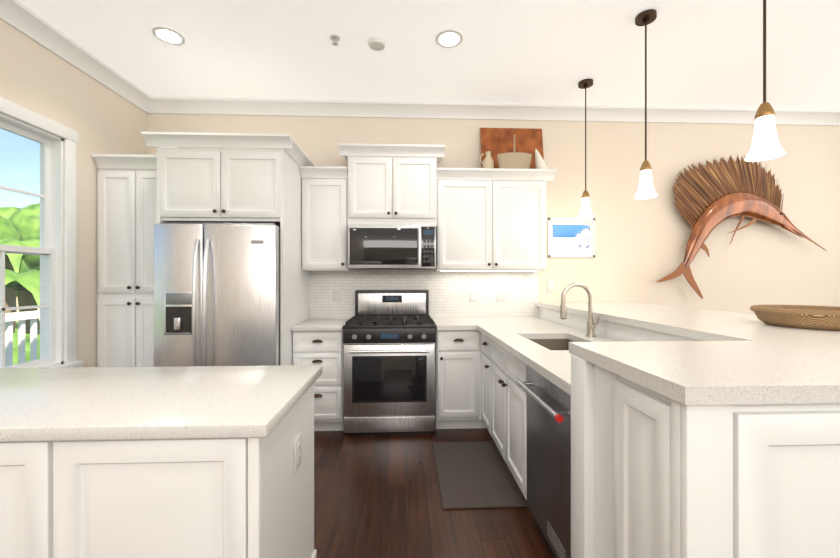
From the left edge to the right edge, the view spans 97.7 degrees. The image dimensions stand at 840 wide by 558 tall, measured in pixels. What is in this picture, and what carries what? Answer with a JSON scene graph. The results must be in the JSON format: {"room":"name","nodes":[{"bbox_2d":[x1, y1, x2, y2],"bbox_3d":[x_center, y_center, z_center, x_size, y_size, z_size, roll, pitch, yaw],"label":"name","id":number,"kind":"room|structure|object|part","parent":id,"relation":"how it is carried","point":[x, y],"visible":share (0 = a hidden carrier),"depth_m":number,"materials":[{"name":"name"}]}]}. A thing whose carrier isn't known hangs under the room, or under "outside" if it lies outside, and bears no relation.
{"room":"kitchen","nodes":[
{"label":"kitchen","id":0,"kind":"room"},
{"bbox_2d":[0,19,146,367],"bbox_3d":[-2.595,-0.220,-0.056,0.150,3.050,7.300,0,0,-2],"label":"wall","id":1,"kind":"structure","parent":0,"point":[36,77],"depth_m":2.87,"materials":[{"name":"paint"}]},
{"bbox_2d":[0,97,83,367],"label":"window","id":2,"kind":"structure","parent":1,"relation":"in","point":[49,251],"depth_m":2.69,"materials":[{"name":"paint"}]},
{"bbox_3d":[-3.642,1.305,3.654,1.620,2.000,5.200,0,0,-2],"label":"porch rail","id":3,"kind":"part","parent":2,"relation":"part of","materials":[{"name":"white wood"}]},
{"bbox_2d":[0,0,151,111],"bbox_3d":[-2.470,-1.683,-0.101,0.095,0.125,7.200,0,0,-2],"label":"crown molding","id":4,"kind":"structure","parent":1,"relation":"attached to","point":[24,19],"depth_m":2.70,"materials":[{"name":"paint"}]},
{"bbox_2d":[18,0,839,109],"bbox_3d":[2.236,-1.805,0.141,9.920,0.120,7.700,0,0,-2],"label":"ceiling","id":5,"kind":"structure","parent":0,"point":[704,53],"depth_m":2.79,"materials":[{"name":"paint"}]},
{"bbox_2d":[152,26,184,44],"bbox_3d":[-1.799,-1.740,2.629,0.200,0.009,0.200,0,0,-2],"label":"recessed light","id":6,"kind":"object","parent":5,"relation":"in","point":[168,35],"visible":1,"depth_m":2.62,"materials":[{"name":"paint"}]},
{"bbox_2d":[330,35,339,45],"bbox_3d":[-0.615,-1.722,2.657,0.070,0.044,0.070,0,0,-2],"label":"sprinkler","id":7,"kind":"object","parent":5,"relation":"in","point":[335,38],"visible":1,"depth_m":2.65,"materials":[{"name":"silver metal"}]},
{"bbox_2d":[368,36,385,50],"bbox_3d":[-0.317,-1.726,2.702,0.130,0.035,0.130,0,0,-2],"label":"smoke detector","id":8,"kind":"object","parent":5,"relation":"attached to","point":[376,43],"visible":0.98,"depth_m":2.68,"materials":[{"name":"white plastic"}]},
{"bbox_2d":[435,29,462,47],"bbox_3d":[0.211,-1.740,2.661,0.200,0.009,0.200,0,0,-2],"label":"recessed light","id":9,"kind":"object","parent":5,"relation":"in","point":[449,38],"visible":1,"depth_m":2.66,"materials":[{"name":"paint"}]},
{"bbox_2d":[578,78,593,218],"bbox_3d":[1.468,-1.144,3.253,0.134,1.200,0.134,0,0,-2],"label":"pendant light","id":10,"kind":"object","parent":5,"relation":"hanging from","point":[585,212],"visible":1,"depth_m":3.23,"materials":[{"name":"white glass"}]},
{"bbox_2d":[634,9,657,198],"bbox_3d":[1.497,-1.144,2.433,0.134,1.200,0.134,0,0,-2],"label":"pendant light","id":11,"kind":"object","parent":5,"relation":"hanging from","point":[646,189],"visible":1,"depth_m":2.42,"materials":[{"name":"white glass"}]},
{"bbox_2d":[745,0,785,160],"bbox_3d":[1.535,-1.144,1.634,0.134,1.200,0.134,0,0,-2],"label":"pendant light","id":12,"kind":"object","parent":5,"relation":"hanging from","point":[765,145],"visible":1,"depth_m":1.62,"materials":[{"name":"white glass"}]},
{"bbox_2d":[314,428,552,557],"bbox_3d":[2.236,1.365,0.141,9.920,0.120,7.700,0,0,-2],"label":"floor","id":13,"kind":"structure","parent":0,"point":[377,495],"depth_m":2.07,"materials":[{"name":"brown wood"}]},
{"bbox_2d":[91,154,156,366],"bbox_3d":[-2.346,0.150,3.280,0.614,2.310,0.647,0,0,-2],"label":"pantry cabinet","id":14,"kind":"object","parent":13,"relation":"on","point":[126,202],"visible":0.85,"depth_m":3.01,"materials":[{"name":"paint"}]},
{"bbox_2d":[0,385,316,557],"bbox_3d":[-1.230,0.868,1.295,1.567,0.874,0.622,0,0,-2],"label":"kitchen island","id":15,"kind":"object","parent":13,"relation":"on","point":[154,462],"depth_m":1.01,"materials":[{"name":"paint"}]},
{"bbox_2d":[0,365,321,444],"bbox_3d":[-1.236,0.411,1.300,1.615,0.040,0.678,0,0,-2],"label":"island countertop","id":16,"kind":"structure","parent":15,"relation":"on","point":[73,405],"depth_m":1.16,"materials":[{"name":"white stone"}]},
{"bbox_2d":[294,433,300,472],"bbox_3d":[-0.457,0.649,1.373,0.009,0.118,0.075,0,0,-2],"label":"outlet","id":17,"kind":"object","parent":15,"relation":"attached to","point":[297,452],"visible":1,"depth_m":1.36,"materials":[{"name":"white plastic"}]},
{"bbox_2d":[154,222,279,366],"bbox_3d":[-1.549,0.438,3.132,0.896,1.735,0.934,0,0,-2],"label":"refrigerator","id":18,"kind":"object","parent":13,"relation":"on","point":[216,294],"visible":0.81,"depth_m":2.74,"materials":[{"name":"grey metal"}]},
{"bbox_2d":[141,132,314,365],"bbox_3d":[-1.554,0.102,3.198,1.095,2.405,0.877,0,0,-2],"label":"tall cabinet","id":19,"kind":"object","parent":13,"relation":"on","point":[258,184],"visible":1,"depth_m":2.84,"materials":[{"name":"paint"}]},
{"bbox_2d":[291,318,349,430],"bbox_3d":[-0.870,0.848,3.352,0.420,0.914,0.624,0,0,-2],"label":"base cabinet","id":20,"kind":"object","parent":13,"relation":"on","point":[317,341],"visible":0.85,"depth_m":3.07,"materials":[{"name":"paint"}]},
{"bbox_2d":[343,290,435,434],"bbox_3d":[-0.264,0.708,3.325,0.765,1.195,0.709,0,0,-2],"label":"gas range","id":21,"kind":"object","parent":13,"relation":"on","point":[389,339],"visible":1,"depth_m":3.04,"materials":[{"name":"silver metal"}]},
{"bbox_2d":[435,325,479,428],"bbox_3d":[0.327,0.868,3.415,0.398,0.874,0.598,0,0,-2],"label":"base cabinet","id":22,"kind":"object","parent":13,"relation":"on","point":[457,351],"depth_m":3.12,"materials":[{"name":"paint"}]},
{"bbox_2d":[432,317,559,328],"bbox_3d":[0.673,0.411,3.413,1.090,0.040,0.615,0,0,-2],"label":"countertop","id":23,"kind":"structure","parent":22,"relation":"on","point":[441,323],"depth_m":3.30,"materials":[{"name":"white stone"}]},
{"bbox_2d":[476,325,621,394],"bbox_3d":[0.894,0.411,2.241,0.745,0.040,1.746,0,0,-2],"label":"countertop","id":24,"kind":"structure","parent":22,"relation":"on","point":[520,340],"depth_m":2.30,"materials":[{"name":"white stone"}]},
{"bbox_2d":[560,282,599,336],"bbox_3d":[1.078,0.205,2.472,0.242,0.370,0.133,0,0,-2],"label":"faucet","id":25,"kind":"object","parent":24,"relation":"on","point":[591,325],"visible":1,"depth_m":2.49,"materials":[{"name":"silver metal"}]},
{"bbox_2d":[432,441,526,508],"bbox_3d":[0.356,1.299,2.502,0.485,0.012,0.830,0,0,-2],"label":"kitchen mat","id":26,"kind":"object","parent":13,"relation":"on","point":[474,474],"visible":0.98,"depth_m":2.39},
{"bbox_2d":[480,333,515,464],"bbox_3d":[0.877,0.868,2.904,0.724,0.874,0.507,0,0,-2],"label":"base cabinet","id":27,"kind":"object","parent":13,"relation":"on","point":[481,364],"depth_m":2.57,"materials":[{"name":"paint"}]},
{"bbox_2d":[512,365,526,484],"bbox_3d":[0.891,0.974,2.328,0.396,0.663,0.645,0,0,-2],"label":"base cabinet","id":28,"kind":"object","parent":13,"relation":"on","point":[519,396],"depth_m":2.07,"materials":[{"name":"paint"}]},
{"bbox_2d":[516,365,570,557],"bbox_3d":[0.849,0.871,1.664,0.691,0.868,0.588,0,0,-2],"label":"dishwasher","id":29,"kind":"object","parent":13,"relation":"on","point":[548,453],"visible":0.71,"depth_m":1.62,"materials":[{"name":"grey metal"}]},
{"bbox_2d":[538,306,695,341],"bbox_3d":[1.586,0.790,2.578,0.660,1.030,2.371,0,0,-2],"label":"backsplash","id":30,"kind":"structure","parent":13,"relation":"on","point":[613,330],"depth_m":2.38,"materials":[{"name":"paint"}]},
{"bbox_2d":[569,350,839,557],"bbox_3d":[1.270,0.790,1.111,1.412,1.030,0.536,0,0,-2],"label":"base cabinet","id":31,"kind":"object","parent":13,"relation":"on","point":[700,433],"depth_m":0.84,"materials":[{"name":"paint"}]},
{"bbox_2d":[536,302,839,341],"bbox_3d":[1.721,0.255,2.593,0.990,0.040,2.352,0,0,-2],"label":"countertop","id":32,"kind":"structure","parent":31,"relation":"on","point":[702,325],"depth_m":2.08,"materials":[{"name":"white stone"}]},
{"bbox_2d":[750,305,839,330],"bbox_3d":[1.947,0.188,1.821,0.462,0.092,0.463,0,0,-2],"label":"wicker tray","id":33,"kind":"object","parent":32,"relation":"on","point":[811,317],"visible":1,"depth_m":1.74,"materials":[{"name":"brown wicker"}]},
{"bbox_2d":[569,338,839,405],"bbox_3d":[1.421,0.255,1.119,1.710,0.040,0.570,0,0,-2],"label":"countertop","id":34,"kind":"structure","parent":31,"relation":"on","point":[729,371],"depth_m":0.97,"materials":[{"name":"white stone"}]},
{"bbox_2d":[147,114,839,313],"bbox_3d":[2.084,-0.220,3.863,9.920,3.050,0.150,0,0,-2],"label":"wall","id":35,"kind":"structure","parent":0,"point":[640,246],"depth_m":3.80,"materials":[{"name":"paint"}]},
{"bbox_2d":[299,166,352,270],"bbox_3d":[-0.876,-0.545,3.476,0.418,0.930,0.377,0,0,-2],"label":"upper cabinet","id":36,"kind":"object","parent":35,"relation":"attached to","point":[324,218],"visible":1,"depth_m":3.34,"materials":[{"name":"paint"}]},
{"bbox_2d":[333,289,340,300],"bbox_3d":[-0.827,0.160,3.656,0.075,0.118,0.009,0,0,-2],"label":"outlet","id":37,"kind":"object","parent":35,"relation":"attached to","point":[336,294],"visible":1,"depth_m":3.65,"materials":[{"name":"white plastic"}]},
{"bbox_2d":[339,143,444,225],"bbox_3d":[-0.258,-0.850,3.488,0.952,0.720,0.402,0,0,-2],"label":"upper cabinet","id":38,"kind":"object","parent":35,"relation":"attached to","point":[392,184],"visible":1,"depth_m":3.34,"materials":[{"name":"paint"}]},
{"bbox_2d":[348,225,435,269],"bbox_3d":[-0.257,-0.287,3.464,0.780,0.396,0.451,0,0,-2],"label":"over-the-range microwave","id":39,"kind":"object","parent":38,"relation":"attached to","point":[391,247],"visible":1,"depth_m":3.27,"materials":[{"name":"grey metal"}]},
{"bbox_2d":[310,269,537,317],"bbox_3d":[0.056,0.145,3.701,2.302,0.520,0.008,0,0,-2],"label":"backsplash","id":40,"kind":"structure","parent":35,"relation":"attached to","point":[448,294],"depth_m":3.71,"materials":[{"name":"tile"}]},
{"bbox_2d":[469,290,476,301],"bbox_3d":[0.537,0.170,3.712,0.075,0.118,0.009,0,0,-2],"label":"outlet","id":41,"kind":"object","parent":35,"relation":"attached to","point":[472,295],"visible":1,"depth_m":3.71,"materials":[{"name":"white plastic"}]},
{"bbox_2d":[146,96,839,125],"bbox_3d":[2.089,-1.683,3.740,9.520,0.125,0.095,0,0,-2],"label":"crown molding","id":42,"kind":"structure","parent":35,"relation":"attached to","point":[160,104],"depth_m":3.68,"materials":[{"name":"paint"}]},
{"bbox_2d":[434,168,556,270],"bbox_3d":[0.699,-0.541,3.540,1.098,0.937,0.377,0,0,-2],"label":"upper cabinet","id":43,"kind":"object","parent":35,"relation":"attached to","point":[491,219],"visible":1,"depth_m":3.40,"materials":[{"name":"paint"}]},
{"bbox_2d":[479,151,493,167],"bbox_3d":[0.645,-1.120,3.549,0.142,0.216,0.110,0,0,-2],"label":"decor","id":44,"kind":"object","parent":43,"relation":"on","point":[488,162],"visible":0.81,"depth_m":3.52,"materials":[{"name":"beige ceramic"}]},
{"bbox_2d":[480,128,543,168],"bbox_3d":[0.925,-1.270,3.680,0.630,0.515,0.093,0,0,-2],"label":"decor","id":45,"kind":"object","parent":43,"relation":"on","point":[495,141],"visible":0.54,"depth_m":3.69,"materials":[{"name":"brown wood"}]},
{"bbox_2d":[497,134,531,168],"bbox_3d":[0.902,-1.197,3.510,0.339,0.370,0.160,0,0,-2],"label":"decor","id":46,"kind":"object","parent":43,"relation":"on","point":[515,160],"visible":0.85,"depth_m":3.45,"materials":[{"name":"beige ceramic"}]},
{"bbox_2d":[535,149,546,168],"bbox_3d":[1.161,-1.137,3.520,0.116,0.231,0.110,0,0,-2],"label":"decor","id":47,"kind":"object","parent":43,"relation":"on","point":[540,163],"visible":0.75,"depth_m":3.49,"materials":[{"name":"white ceramic"}]},
{"bbox_2d":[496,290,507,301],"bbox_3d":[0.834,0.170,3.724,0.120,0.118,0.009,0,0,-2],"label":"outlet","id":48,"kind":"object","parent":35,"relation":"attached to","point":[501,295],"visible":1,"depth_m":3.72,"materials":[{"name":"white plastic"}]},
{"bbox_2d":[547,281,553,291],"bbox_3d":[1.338,0.075,3.753,0.075,0.118,0.009,0,0,-2],"label":"light switch","id":49,"kind":"object","parent":35,"relation":"attached to","point":[550,286],"visible":1,"depth_m":3.75,"materials":[{"name":"white plastic"}]},
{"bbox_2d":[547,218,594,257],"bbox_3d":[1.548,-0.422,3.753,0.490,0.405,0.022,0,0,-2],"label":"picture frame","id":50,"kind":"object","parent":35,"relation":"attached to","point":[570,237],"visible":0.98,"depth_m":3.75,"materials":[{"name":"paper"}]},
{"bbox_2d":[552,224,590,250],"bbox_3d":[1.548,-0.422,3.753,0.390,0.264,0.002,0,0,-2],"label":"print","id":51,"kind":"object","parent":50,"relation":"attached to","point":[565,237],"depth_m":3.75},
{"bbox_2d":[657,154,826,298],"bbox_3d":[3.283,-0.537,3.753,1.804,1.475,0.166,0,0,-2],"label":"fish sculpture","id":52,"kind":"object","parent":35,"relation":"attached to","point":[710,198],"visible":1,"depth_m":3.73,"materials":[{"name":"brown wood"}]},
{"bbox_2d":[536,341,567,348],"bbox_3d":[0.878,0.536,2.645,0.370,0.210,0.012,0,0,-2],"label":"sink","id":53,"kind":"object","parent":0,"relation":"attached to","point":[547,344],"depth_m":2.64,"materials":[{"name":"grey metal"}]},
{"label":"outside","id":54,"kind":"structure","parent":0,"visible":0},
{"bbox_2d":[15,319,39,332],"bbox_3d":[-41.918,2.455,13.300,77.320,0.300,90.000,0,0,-2],"label":"ground","id":55,"kind":"structure","parent":54,"point":[16,329],"depth_m":17.81,"materials":[{"name":"green"}]},
{"bbox_2d":[0,216,28,296],"bbox_3d":[-14.518,0.049,10.602,3.579,4.513,4.100,0,0,-2],"label":"tree","id":56,"kind":"object","parent":55,"relation":"on","point":[3,221],"depth_m":11.68,"materials":[{"name":"green plant"}]},
{"bbox_2d":[0,202,39,269],"bbox_3d":[-15.969,-0.713,16.684,4.594,6.035,4.811,0,0,-2],"label":"tree","id":57,"kind":"object","parent":55,"relation":"on","point":[32,210],"depth_m":14.57,"materials":[{"name":"green plant"}]},
{"bbox_2d":[0,237,39,332],"bbox_3d":[-10.832,0.643,9.553,3.770,3.351,3.771,0,0,-2],"label":"palm","id":58,"kind":"object","parent":55,"relation":"on","point":[10,266],"depth_m":9.36,"materials":[{"name":"green plant"}]},
{"bbox_2d":[5,269,39,334],"bbox_3d":[-7.835,1.066,7.275,3.393,2.511,3.394,0,0,-2],"label":"palm","id":59,"kind":"object","parent":55,"relation":"on","point":[33,301],"depth_m":6.71,"materials":[{"name":"green plant"}]},
{"bbox_2d":[13,333,39,364],"bbox_3d":[-5.875,1.648,5.588,1.828,1.636,1.711,0,0,-2],"label":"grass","id":60,"kind":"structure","parent":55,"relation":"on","point":[15,347],"depth_m":5.52,"materials":[{"name":"green plant"}]}
]}

